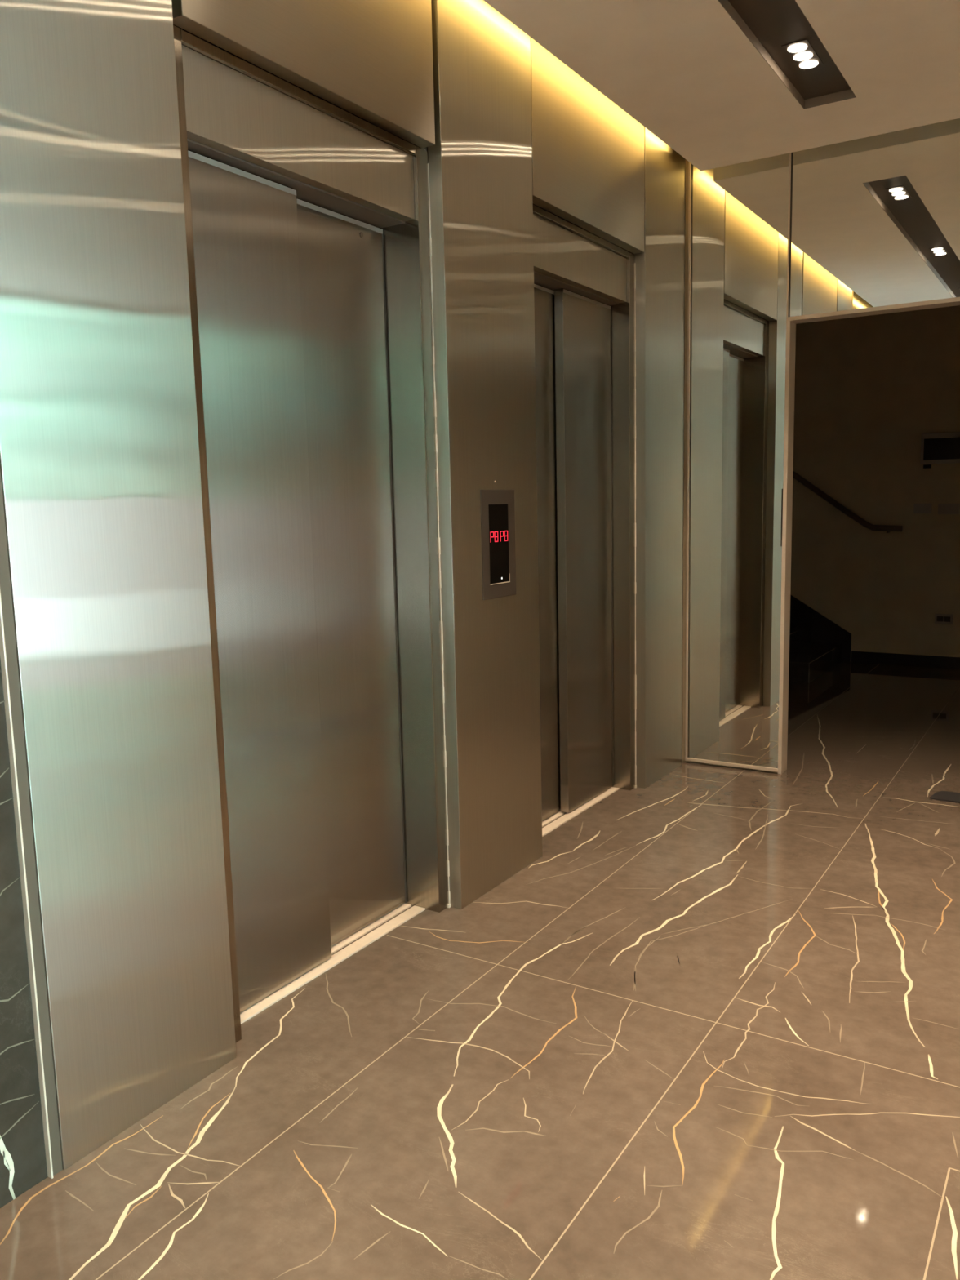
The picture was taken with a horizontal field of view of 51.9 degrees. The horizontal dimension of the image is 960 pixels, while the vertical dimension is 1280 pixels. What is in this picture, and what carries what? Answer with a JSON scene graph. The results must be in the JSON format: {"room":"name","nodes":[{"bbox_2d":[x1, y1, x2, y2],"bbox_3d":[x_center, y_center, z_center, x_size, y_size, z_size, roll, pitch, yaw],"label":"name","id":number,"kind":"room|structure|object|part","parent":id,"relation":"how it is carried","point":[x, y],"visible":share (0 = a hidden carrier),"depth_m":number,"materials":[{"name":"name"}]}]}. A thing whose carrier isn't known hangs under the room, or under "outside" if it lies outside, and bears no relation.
{"room":"lobby","nodes":[
{"label":"lobby","id":0,"kind":"room"},
{"bbox_2d":[0,659,47,1208],"bbox_3d":[-2.695,-0.193,-0.408,0.249,3.621,5.909,4,9,32],"label":"wall","id":1,"kind":"structure","parent":0,"point":[23,1162],"depth_m":2.15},
{"bbox_2d":[0,470,62,1178],"bbox_3d":[-1.027,-0.511,2.026,0.052,3.500,0.032,4,9,32],"label":"trim","id":2,"kind":"structure","parent":1,"relation":"attached to","point":[8,655],"depth_m":2.15,"materials":[{"name":"metal"}]},
{"bbox_2d":[0,0,236,1169],"bbox_3d":[-0.878,-0.548,2.268,0.055,3.500,0.539,4,9,32],"label":"wall panel","id":3,"kind":"object","parent":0,"point":[100,458],"visible":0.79,"depth_m":2.29,"materials":[{"name":"silver metal"}]},
{"bbox_2d":[171,0,435,147],"bbox_3d":[-0.466,-1.983,2.784,0.055,0.820,1.074,4,9,32],"label":"header panel","id":4,"kind":"object","parent":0,"point":[371,60],"visible":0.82,"depth_m":2.88,"materials":[{"name":"silver metal"}]},
{"bbox_2d":[0,662,959,1279],"bbox_3d":[1.856,1.268,1.677,11.400,0.061,14.050,4,9,32],"label":"floor","id":5,"kind":"structure","parent":0,"point":[711,1031],"depth_m":2.58,"materials":[{"name":"brown stone"}]},
{"bbox_2d":[788,594,851,683],"bbox_3d":[1.935,-0.684,8.932,2.525,1.800,1.199,4,9,32],"label":"staircase","id":6,"kind":"structure","parent":5,"relation":"on","point":[817,644],"depth_m":8.83,"materials":[{"name":"stone"}]},
{"bbox_2d":[929,791,959,803],"bbox_3d":[2.580,0.791,4.736,0.753,0.006,0.190,4,9,32],"label":"floor plate","id":7,"kind":"object","parent":5,"relation":"on","point":[946,796],"visible":1,"depth_m":4.87,"materials":[{"name":"grey metal"}]},
{"bbox_2d":[427,0,542,909],"bbox_3d":[0.036,-0.771,3.713,0.055,3.500,0.633,4,9,32],"label":"wall panel","id":8,"kind":"object","parent":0,"point":[480,160],"visible":1,"depth_m":3.64,"materials":[{"name":"silver metal"}]},
{"bbox_2d":[480,489,515,599],"bbox_3d":[0.072,-0.366,3.754,0.010,0.409,0.242,4,9,32],"label":"display","id":9,"kind":"object","parent":8,"relation":"attached to","point":[497,506],"visible":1,"depth_m":3.74,"materials":[{"name":"black glass"}]},
{"bbox_2d":[530,37,644,253],"bbox_3d":[0.469,-2.211,4.262,0.055,0.820,1.107,4,9,32],"label":"header panel","id":10,"kind":"object","parent":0,"point":[588,152],"visible":0.52,"depth_m":4.19,"materials":[{"name":"silver metal"}]},
{"bbox_2d":[635,126,684,788],"bbox_3d":[0.940,-0.991,5.143,0.055,3.500,0.528,4,9,32],"label":"wall panel","id":11,"kind":"object","parent":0,"point":[659,269],"visible":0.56,"depth_m":5.09,"materials":[{"name":"silver metal"}]},
{"bbox_2d":[484,0,959,171],"bbox_3d":[-0.080,-1.722,0.062,3.300,0.073,9.863,4,9,32],"label":"ceiling","id":12,"kind":"structure","parent":0,"point":[686,71],"depth_m":3.85,"materials":[{"name":"paint"}]},
{"bbox_2d":[717,0,856,109],"bbox_3d":[-0.630,-1.820,0.859,0.218,0.072,8.041,4,9,32],"label":"recessed ceiling light","id":13,"kind":"object","parent":12,"relation":"attached to","point":[780,31],"visible":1,"depth_m":3.78,"materials":[{"name":"brown metal"}]},
{"bbox_2d":[682,159,777,773],"bbox_3d":[2.416,-1.020,4.664,4.150,3.620,0.102,4,9,32],"label":"wall","id":14,"kind":"structure","parent":0,"point":[686,161],"depth_m":5.42,"materials":[{"name":"paint"}]},
{"bbox_2d":[681,159,685,761],"bbox_3d":[1.089,-1.030,5.399,0.033,3.500,0.070,4,9,32],"label":"trim","id":15,"kind":"structure","parent":14,"relation":"attached to","point":[685,159],"depth_m":5.42,"materials":[{"name":"silver metal"}]},
{"bbox_2d":[684,152,789,772],"bbox_3d":[1.358,-1.023,5.262,0.524,3.490,0.016,4,9,32],"label":"wall mirror","id":16,"kind":"object","parent":14,"relation":"attached to","point":[738,214],"visible":0.81,"depth_m":5.27,"materials":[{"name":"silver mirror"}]},
{"bbox_2d":[777,297,959,774],"bbox_3d":[2.551,-0.406,4.664,2.195,2.400,0.114,4,9,32],"label":"door frame","id":17,"kind":"structure","parent":14,"relation":"attached to","point":[790,326],"depth_m":5.16,"materials":[{"name":"metal"}]},
{"bbox_2d":[786,118,959,317],"bbox_3d":[2.772,-2.115,4.201,2.876,1.100,0.013,4,9,32],"label":"wall mirror","id":18,"kind":"object","parent":14,"relation":"attached to","point":[874,220],"visible":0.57,"depth_m":4.76,"materials":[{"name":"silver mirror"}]},
{"bbox_2d":[790,305,959,662],"bbox_3d":[3.845,-1.410,8.388,7.400,3.300,0.100,4,9,32],"label":"wall","id":19,"kind":"structure","parent":0,"point":[867,389],"depth_m":8.57,"materials":[{"name":"paint"}]},
{"bbox_2d":[792,470,902,533],"bbox_3d":[2.465,-1.842,9.077,2.715,1.716,0.096,4,9,32],"label":"handrail","id":20,"kind":"object","parent":19,"relation":"attached to","point":[887,528],"visible":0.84,"depth_m":8.67,"materials":[{"name":"black metal"}]},
{"bbox_2d":[851,651,959,668],"bbox_3d":[5.123,0.262,7.769,4.200,0.100,0.014,4,9,32],"label":"baseboard","id":21,"kind":"structure","parent":19,"relation":"attached to","point":[949,662],"depth_m":8.63,"materials":[{"name":"black stone"}]},
{"bbox_2d":[913,503,931,514],"bbox_3d":[3.775,-1.120,8.409,0.140,0.087,0.012,4,9,32],"label":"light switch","id":22,"kind":"object","parent":19,"relation":"attached to","point":[917,508],"visible":1,"depth_m":8.40,"materials":[{"name":"white plastic"}]},
{"bbox_2d":[920,431,959,468],"bbox_3d":[4.074,-1.578,8.137,0.805,0.290,0.033,4,9,32],"label":"wall sign","id":23,"kind":"object","parent":19,"relation":"attached to","point":[935,447],"visible":1,"depth_m":8.26,"materials":[{"name":"black plastic"}]},
{"bbox_2d":[934,613,952,624],"bbox_3d":[3.966,-0.180,8.433,0.140,0.085,0.012,4,9,32],"label":"power outlet","id":24,"kind":"object","parent":19,"relation":"attached to","point":[947,619],"visible":1,"depth_m":8.43,"materials":[{"name":"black plastic"}]},
{"bbox_2d":[937,616,943,622],"bbox_3d":[3.940,-0.181,8.444,0.051,0.045,0.003,4,9,32],"label":"socket","id":25,"kind":"object","parent":24,"relation":"attached to","point":[940,619],"depth_m":8.44,"materials":[{"name":"black plastic"}]},
{"bbox_2d":[943,616,950,622],"bbox_3d":[3.987,-0.178,8.415,0.051,0.045,0.003,4,9,32],"label":"socket","id":26,"kind":"object","parent":24,"relation":"attached to","point":[946,619],"depth_m":8.41,"materials":[{"name":"black plastic"}]},
{"bbox_2d":[937,503,959,514],"bbox_3d":[3.947,-1.103,8.303,0.165,0.090,0.012,4,9,32],"label":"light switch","id":27,"kind":"object","parent":19,"relation":"attached to","point":[943,508],"visible":1,"depth_m":8.30,"materials":[{"name":"white plastic"}]},
{"bbox_3d":[-1.838,-0.479,1.496,0.340,3.620,10.082,4,9,32],"label":"wall","id":28,"kind":"structure","parent":0,"visible":0},
{"bbox_2d":[173,24,450,1042],"bbox_3d":[-0.530,-0.287,3.089,0.207,2.780,1.138,4,9,32],"label":"elevator","id":29,"kind":"object","parent":28,"relation":"attached to","point":[308,223],"visible":0.75,"depth_m":3.11,"materials":[{"name":"metal"}]},
{"bbox_3d":[-0.682,-1.305,2.740,0.002,0.015,0.500,4,9,32],"label":"rail","id":30,"kind":"part","parent":29,"relation":"part of","materials":[{"name":"silver metal"}]},
{"bbox_3d":[-0.674,-0.114,2.918,0.044,2.428,0.504,4,9,32],"label":"door panel","id":31,"kind":"part","parent":29,"relation":"part of","materials":[{"name":"metal"}]},
{"bbox_3d":[-0.503,-1.452,2.897,0.040,0.204,0.997,4,9,32],"label":"transom panel","id":32,"kind":"part","parent":29,"relation":"part of","materials":[{"name":"metal"}]},
{"bbox_3d":[-0.506,-1.606,2.870,0.062,0.108,1.136,4,9,32],"label":"head frame","id":33,"kind":"part","parent":29,"relation":"part of","materials":[{"name":"metal"}]},
{"bbox_3d":[-0.526,1.074,3.301,0.137,0.026,0.996,4,9,32],"label":"sill","id":34,"kind":"part","parent":29,"relation":"part of","materials":[{"name":"metal"}]},
{"bbox_3d":[-0.473,-1.370,3.170,0.002,0.015,0.522,4,9,32],"label":"rail","id":35,"kind":"part","parent":29,"relation":"part of","materials":[{"name":"silver metal"}]},
{"bbox_3d":[-0.464,-0.179,3.348,0.042,2.428,0.526,4,9,32],"label":"door panel","id":36,"kind":"part","parent":29,"relation":"part of","materials":[{"name":"metal"}]},
{"bbox_2d":[533,204,636,836],"bbox_3d":[0.406,-0.515,4.568,0.207,2.780,1.125,4,9,32],"label":"elevator","id":37,"kind":"object","parent":28,"relation":"attached to","point":[584,283],"visible":0.73,"depth_m":4.72,"materials":[{"name":"metal"}]},
{"bbox_3d":[0.212,-1.536,4.253,0.002,0.015,0.500,4,9,32],"label":"rail","id":38,"kind":"part","parent":37,"relation":"part of","materials":[{"name":"silver metal"}]},
{"bbox_3d":[0.221,-0.346,4.430,0.042,2.428,0.504,4,9,32],"label":"door panel","id":39,"kind":"part","parent":37,"relation":"part of","materials":[{"name":"metal"}]},
{"bbox_3d":[0.432,-1.680,4.376,0.040,0.204,0.984,4,9,32],"label":"transom panel","id":40,"kind":"part","parent":37,"relation":"part of","materials":[{"name":"metal"}]},
{"bbox_3d":[0.409,0.846,4.780,0.137,0.026,0.983,4,9,32],"label":"sill","id":41,"kind":"part","parent":37,"relation":"part of","materials":[{"name":"metal"}]},
{"bbox_3d":[0.429,-1.834,4.349,0.062,0.108,1.123,4,9,32],"label":"head frame","id":42,"kind":"part","parent":37,"relation":"part of","materials":[{"name":"metal"}]},
{"bbox_3d":[0.515,-0.404,4.798,0.044,2.428,0.508,4,9,32],"label":"door panel","id":43,"kind":"part","parent":37,"relation":"part of","materials":[{"name":"metal"}]},
{"bbox_3d":[0.506,-1.595,4.620,0.002,0.015,0.504,4,9,32],"label":"rail","id":44,"kind":"part","parent":37,"relation":"part of","materials":[{"name":"silver metal"}]}
]}

